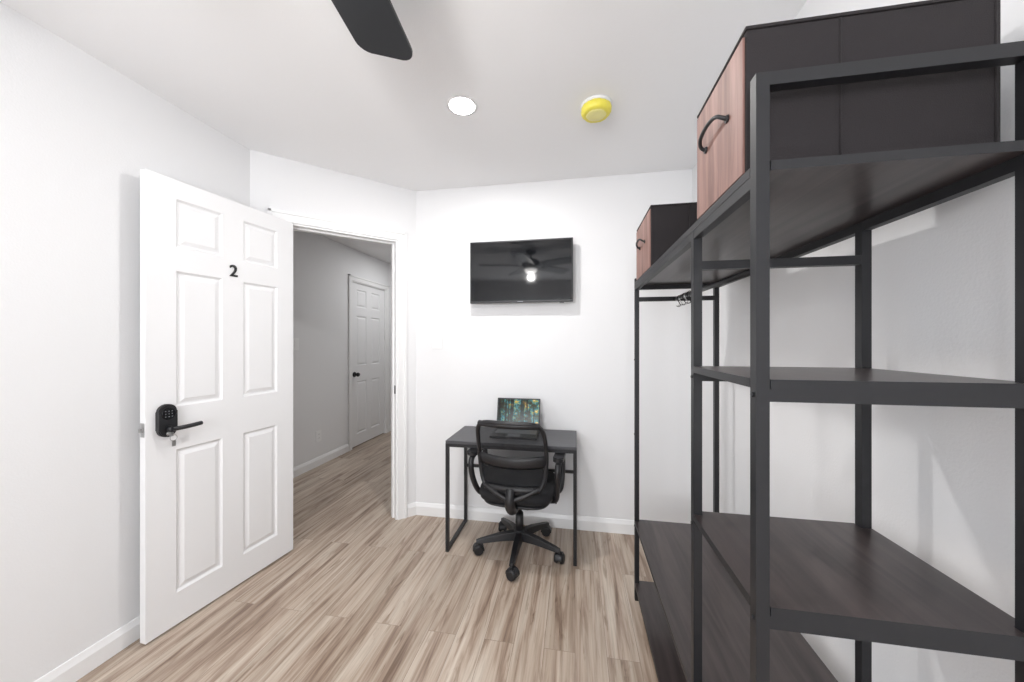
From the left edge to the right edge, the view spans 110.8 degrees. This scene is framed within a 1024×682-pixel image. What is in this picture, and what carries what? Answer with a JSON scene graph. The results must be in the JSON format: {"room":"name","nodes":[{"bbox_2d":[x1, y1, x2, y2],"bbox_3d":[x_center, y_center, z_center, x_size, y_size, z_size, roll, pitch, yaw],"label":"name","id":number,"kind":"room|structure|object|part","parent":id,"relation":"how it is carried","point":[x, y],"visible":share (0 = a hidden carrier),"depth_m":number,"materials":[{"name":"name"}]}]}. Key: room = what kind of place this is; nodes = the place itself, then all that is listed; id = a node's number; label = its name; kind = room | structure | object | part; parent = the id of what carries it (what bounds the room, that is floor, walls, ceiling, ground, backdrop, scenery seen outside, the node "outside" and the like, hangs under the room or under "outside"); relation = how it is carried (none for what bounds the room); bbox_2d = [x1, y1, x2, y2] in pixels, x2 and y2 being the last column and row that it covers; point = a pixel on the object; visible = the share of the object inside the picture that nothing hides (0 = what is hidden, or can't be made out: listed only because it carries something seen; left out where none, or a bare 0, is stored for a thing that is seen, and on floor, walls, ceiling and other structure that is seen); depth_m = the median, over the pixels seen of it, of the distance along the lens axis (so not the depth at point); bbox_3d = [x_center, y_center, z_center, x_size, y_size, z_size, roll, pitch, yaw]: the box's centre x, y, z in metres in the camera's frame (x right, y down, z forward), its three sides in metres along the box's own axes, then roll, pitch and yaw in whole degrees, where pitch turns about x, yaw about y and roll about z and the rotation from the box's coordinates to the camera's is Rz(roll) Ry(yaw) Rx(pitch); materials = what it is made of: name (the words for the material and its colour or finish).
{"room":"bedroom","nodes":[
{"label":"bedroom","id":0,"kind":"room"},
{"bbox_2d":[0,2,249,681],"bbox_3d":[-1.912,0.080,0.384,0.110,2.440,3.485,0,0,10],"label":"wall","id":1,"kind":"structure","parent":0,"point":[77,134],"depth_m":1.35,"materials":[{"name":"white paint"}]},
{"bbox_2d":[34,615,139,681],"bbox_3d":[-1.851,1.254,0.373,0.014,0.092,3.485,0,0,10],"label":"baseboard","id":2,"kind":"structure","parent":1,"relation":"attached to","point":[81,664],"depth_m":1.41,"materials":[{"name":"white"}]},
{"bbox_2d":[250,150,415,503],"bbox_3d":[-1.169,0.080,2.424,1.011,2.440,0.110,0,0,-35],"label":"wall","id":3,"kind":"structure","parent":0,"point":[276,182],"depth_m":2.40,"materials":[{"name":"white paint"}]},
{"bbox_2d":[140,169,292,643],"bbox_3d":[-1.480,0.275,1.857,0.036,2.030,0.722,0,0,16],"label":"leaf","id":4,"kind":"object","parent":3,"relation":"attached to","point":[216,346],"visible":0.99,"depth_m":1.74,"materials":[{"name":"white wood"}]},
{"bbox_2d":[140,423,144,437],"bbox_3d":[-1.580,0.378,1.509,0.025,0.060,0.002,0,0,16],"label":"latch plate","id":5,"kind":"object","parent":4,"relation":"attached to","point":[142,425],"visible":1,"depth_m":1.51,"materials":[{"name":"silver metal"}]},
{"bbox_2d":[155,404,177,436],"bbox_3d":[-1.533,0.348,1.567,0.024,0.145,0.068,0,0,16],"label":"door lock","id":6,"kind":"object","parent":4,"relation":"attached to","point":[161,424],"depth_m":1.55,"materials":[{"name":"black plastic"}]},
{"bbox_2d":[161,408,175,419],"bbox_3d":[-1.520,0.318,1.563,0.003,0.052,0.052,0,0,16],"label":"keypad","id":7,"kind":"object","parent":6,"relation":"attached to","point":[167,410],"visible":1,"depth_m":1.56,"materials":[{"name":"black plastic"}]},
{"bbox_2d":[173,421,202,430],"bbox_3d":[-1.476,0.382,1.607,0.025,0.022,0.118,0,0,16],"label":"lever","id":8,"kind":"object","parent":6,"relation":"attached to","point":[198,423],"visible":1,"depth_m":1.60,"materials":[{"name":"black metal"}]},
{"bbox_2d":[165,426,175,431],"bbox_3d":[-1.507,0.383,1.560,0.038,0.026,0.026,0,0,16],"label":"lever neck","id":9,"kind":"object","parent":8,"relation":"attached to","point":[169,428],"depth_m":1.55,"materials":[{"name":"metal"}]},
{"bbox_2d":[230,265,237,276],"bbox_3d":[-1.460,-0.374,1.852,0.006,0.060,0.038,0,0,16],"label":"number","id":10,"kind":"object","parent":4,"relation":"attached to","point":[234,266],"visible":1,"depth_m":1.85,"materials":[{"name":"black plastic"}]},
{"bbox_2d":[267,207,406,519],"bbox_3d":[-1.161,0.245,2.419,0.848,2.110,0.128,0,0,-35],"label":"trim","id":11,"kind":"structure","parent":3,"relation":"attached to","point":[397,240],"depth_m":2.58,"materials":[{"name":"white wood"}]},
{"bbox_2d":[407,502,415,516],"bbox_3d":[-0.748,1.254,2.642,0.073,0.092,0.014,0,0,-35],"label":"baseboard","id":12,"kind":"structure","parent":3,"relation":"attached to","point":[411,508],"depth_m":2.63,"materials":[{"name":"white wood"}]},
{"bbox_2d":[293,230,390,467],"bbox_3d":[-2.064,0.110,3.974,0.140,2.500,5.300,0,0,10],"label":"wall","id":13,"kind":"structure","parent":0,"point":[322,265],"depth_m":3.76,"materials":[{"name":"white paint"}]},
{"bbox_2d":[293,338,298,349],"bbox_3d":[-2.088,0.020,3.410,0.011,0.118,0.078,0,0,10],"label":"light switch","id":14,"kind":"object","parent":13,"relation":"attached to","point":[295,340],"visible":0.8,"depth_m":3.41,"materials":[{"name":"white plastic"}]},
{"bbox_2d":[316,430,320,442],"bbox_3d":[-2.034,0.990,3.715,0.010,0.118,0.078,0,0,10],"label":"wall outlet","id":15,"kind":"object","parent":13,"relation":"attached to","point":[318,433],"visible":1,"depth_m":3.71,"materials":[{"name":"white plastic"}]},
{"bbox_2d":[293,444,348,477],"bbox_3d":[-2.200,1.254,2.775,0.014,0.092,2.890,0,0,10],"label":"baseboard","id":16,"kind":"structure","parent":13,"relation":"attached to","point":[324,458],"depth_m":3.71,"materials":[{"name":"white"}]},
{"bbox_2d":[352,282,383,447],"bbox_3d":[-1.904,0.275,4.657,0.035,2.030,0.752,0,0,10],"label":"door","id":17,"kind":"structure","parent":13,"relation":"attached to","point":[367,302],"depth_m":4.60,"materials":[{"name":"white wood"}]},
{"bbox_2d":[348,274,388,450],"bbox_3d":[-1.917,0.245,4.659,0.128,2.110,0.910,0,0,10],"label":"trim","id":18,"kind":"structure","parent":13,"relation":"attached to","point":[351,278],"depth_m":4.64,"materials":[{"name":"white"}]},
{"bbox_2d":[76,431,657,681],"bbox_3d":[-0.549,1.330,2.323,3.662,0.060,8.020,0,0,10],"label":"floor","id":19,"kind":"structure","parent":0,"point":[362,593],"depth_m":1.70,"materials":[{"name":"wood"}]},
{"bbox_2d":[445,426,576,565],"bbox_3d":[0.016,0.955,2.308,0.800,0.690,0.390,0,0,10],"label":"desk","id":20,"kind":"object","parent":19,"relation":"on","point":[559,441],"visible":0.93,"depth_m":2.19,"materials":[{"name":"black metal"}]},
{"bbox_2d":[489,398,539,438],"bbox_3d":[0.027,0.501,2.341,0.300,0.218,0.258,0,0,10],"label":"laptop","id":21,"kind":"object","parent":20,"relation":"on","point":[508,409],"visible":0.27,"depth_m":2.44,"materials":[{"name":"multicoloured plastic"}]},
{"bbox_3d":[0.044,0.496,2.439,0.300,0.207,0.058,0,0,10],"label":"lid","id":22,"kind":"part","parent":21,"relation":"part of","materials":[{"name":"multicoloured glass"}]},
{"bbox_2d":[467,420,565,581],"bbox_3d":[0.039,0.864,2.165,0.576,0.872,0.562,0,0,14],"label":"office chair","id":23,"kind":"object","parent":19,"relation":"on","point":[516,484],"visible":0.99,"depth_m":1.99,"materials":[{"name":"black plastic"}]},
{"bbox_3d":[-0.096,1.200,2.179,0.248,0.060,0.055,0,0,-7],"label":"leg","id":24,"kind":"part","parent":23,"relation":"part of","materials":[{"name":"black plastic"}]},
{"bbox_3d":[-0.014,1.200,2.327,0.055,0.060,0.248,0,0,-25],"label":"leg","id":25,"kind":"part","parent":23,"relation":"part of","materials":[{"name":"black plastic"}]},
{"bbox_3d":[-0.022,0.453,1.924,0.354,0.031,0.063,0,0,14],"label":"rail","id":26,"kind":"part","parent":23,"relation":"part of","materials":[{"name":"black plastic"}]},
{"bbox_3d":[-0.002,0.830,2.002,0.332,0.039,0.067,0,0,14],"label":"rail","id":27,"kind":"part","parent":23,"relation":"part of","materials":[{"name":"black plastic"}]},
{"bbox_3d":[-0.011,0.645,1.966,0.419,0.435,0.151,0,0,14],"label":"frame","id":28,"kind":"part","parent":23,"relation":"part of","materials":[{"name":"black plastic"}]},
{"bbox_3d":[0.013,1.200,2.057,0.055,0.060,0.249,0,0,14],"label":"leg","id":29,"kind":"part","parent":23,"relation":"part of","materials":[{"name":"black plastic"}]},
{"bbox_3d":[0.051,0.900,2.215,0.460,0.099,0.450,0,0,14],"label":"seat","id":30,"kind":"part","parent":23,"relation":"part of","materials":[{"name":"black fabric"}]},
{"bbox_3d":[0.152,1.200,2.294,0.248,0.060,0.055,0,0,-43],"label":"leg","id":31,"kind":"part","parent":23,"relation":"part of","materials":[{"name":"black plastic"}]},
{"bbox_3d":[0.172,1.200,2.126,0.248,0.060,0.055,0,0,29],"label":"leg","id":32,"kind":"part","parent":23,"relation":"part of","materials":[{"name":"black plastic"}]},
{"bbox_2d":[634,41,1023,681],"bbox_3d":[0.704,0.426,1.157,0.393,1.748,1.227,0,0,10],"label":"shelf","id":33,"kind":"object","parent":19,"relation":"on","point":[731,597],"visible":1,"depth_m":0.67,"materials":[{"name":"black metal"}]},
{"bbox_3d":[0.734,1.218,1.317,0.390,0.016,0.901,0,0,10],"label":"shelf","id":34,"kind":"part","parent":33,"relation":"part of","materials":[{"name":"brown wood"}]},
{"bbox_2d":[636,202,697,279],"bbox_3d":[0.760,-0.428,1.566,0.397,0.256,0.334,0,0,10],"label":"storage box","id":35,"kind":"object","parent":33,"relation":"on","point":[662,225],"visible":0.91,"depth_m":1.43,"materials":[{"name":"wood"}]},
{"bbox_3d":[0.592,-0.424,1.596,0.004,0.236,0.318,0,0,10],"label":"panel","id":36,"kind":"part","parent":35,"relation":"part of","materials":[{"name":"brown wood"}]},
{"bbox_3d":[0.774,-0.553,1.563,0.370,0.006,0.334,0,0,10],"label":"lid","id":37,"kind":"part","parent":35,"relation":"part of","materials":[{"name":"fabric"}]},
{"bbox_3d":[0.733,-0.205,1.312,0.018,0.034,0.890,0,0,10],"label":"hanging rod","id":38,"kind":"part","parent":33,"relation":"part of","materials":[{"name":"black metal"}]},
{"bbox_3d":[0.734,0.908,1.317,0.390,0.016,0.901,0,0,10],"label":"shelf","id":39,"kind":"part","parent":33,"relation":"part of","materials":[{"name":"brown wood"}]},
{"bbox_2d":[697,0,1000,218],"bbox_3d":[0.615,-0.434,0.731,0.405,0.268,0.259,0,0,10],"label":"storage box","id":40,"kind":"object","parent":33,"relation":"on","point":[957,107],"visible":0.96,"depth_m":0.61,"materials":[{"name":"fabric"}]},
{"bbox_3d":[0.429,-0.455,0.764,0.026,0.027,0.125,0,0,10],"label":"handle","id":41,"kind":"part","parent":40,"relation":"part of","materials":[{"name":"black plastic"}]},
{"bbox_3d":[0.443,-0.430,0.761,0.004,0.248,0.243,0,0,10],"label":"panel","id":42,"kind":"part","parent":40,"relation":"part of","materials":[{"name":"brown wood"}]},
{"bbox_3d":[0.629,-0.565,0.728,0.378,0.006,0.259,0,0,10],"label":"lid","id":43,"kind":"part","parent":40,"relation":"part of","materials":[{"name":"fabric"}]},
{"bbox_3d":[0.627,0.070,0.718,0.390,0.016,0.337,0,0,10],"label":"shelf","id":44,"kind":"part","parent":33,"relation":"part of","materials":[{"name":"brown wood"}]},
{"bbox_3d":[0.627,0.446,0.718,0.390,0.016,0.337,0,0,10],"label":"shelf","id":45,"kind":"part","parent":33,"relation":"part of","materials":[{"name":"brown wood"}]},
{"bbox_2d":[0,0,806,263],"bbox_3d":[-0.549,-1.170,2.323,3.662,0.060,8.020,0,0,10],"label":"ceiling","id":46,"kind":"structure","parent":0,"point":[288,79],"depth_m":1.51,"materials":[{"name":"white paint"}]},
{"bbox_2d":[331,0,412,60],"bbox_3d":[-0.457,-0.999,0.575,1.248,0.282,1.230,0,0,10],"label":"ceiling fan","id":47,"kind":"object","parent":46,"relation":"hanging from","point":[375,25],"depth_m":1.07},
{"bbox_2d":[447,95,476,115],"bbox_3d":[-0.241,-1.136,1.705,0.148,0.008,0.148,0,0,10],"label":"recessed light","id":48,"kind":"object","parent":46,"relation":"in","point":[460,105],"visible":1,"depth_m":1.69,"materials":[{"name":"white"}]},
{"bbox_2d":[580,95,611,122],"bbox_3d":[0.405,-1.115,1.700,0.148,0.051,0.148,0,0,10],"label":"smoke detector","id":49,"kind":"object","parent":46,"relation":"attached to","point":[595,108],"visible":1,"depth_m":1.66,"materials":[{"name":"yellow plastic"}]},
{"bbox_2d":[416,169,691,523],"bbox_3d":[0.243,0.080,2.552,1.942,2.440,0.110,0,0,10],"label":"wall","id":50,"kind":"structure","parent":0,"point":[576,357],"depth_m":2.46,"materials":[{"name":"white paint"}]},
{"bbox_2d":[470,237,572,303],"bbox_3d":[0.064,-0.488,2.486,0.722,0.440,0.082,0,0,10],"label":"television","id":51,"kind":"object","parent":50,"relation":"attached to","point":[532,270],"visible":1,"depth_m":2.44,"materials":[{"name":"black plastic"}]},
{"bbox_2d":[416,502,633,534],"bbox_3d":[0.232,1.254,2.491,1.942,0.092,0.014,0,0,10],"label":"baseboard","id":52,"kind":"structure","parent":50,"relation":"attached to","point":[598,524],"depth_m":2.50,"materials":[{"name":"white"}]},
{"bbox_2d":[692,0,1023,681],"bbox_3d":[0.875,0.080,0.250,0.110,2.440,4.420,0,0,10],"label":"wall","id":53,"kind":"structure","parent":0,"point":[943,275],"depth_m":0.82,"materials":[{"name":"white paint"}]}
]}

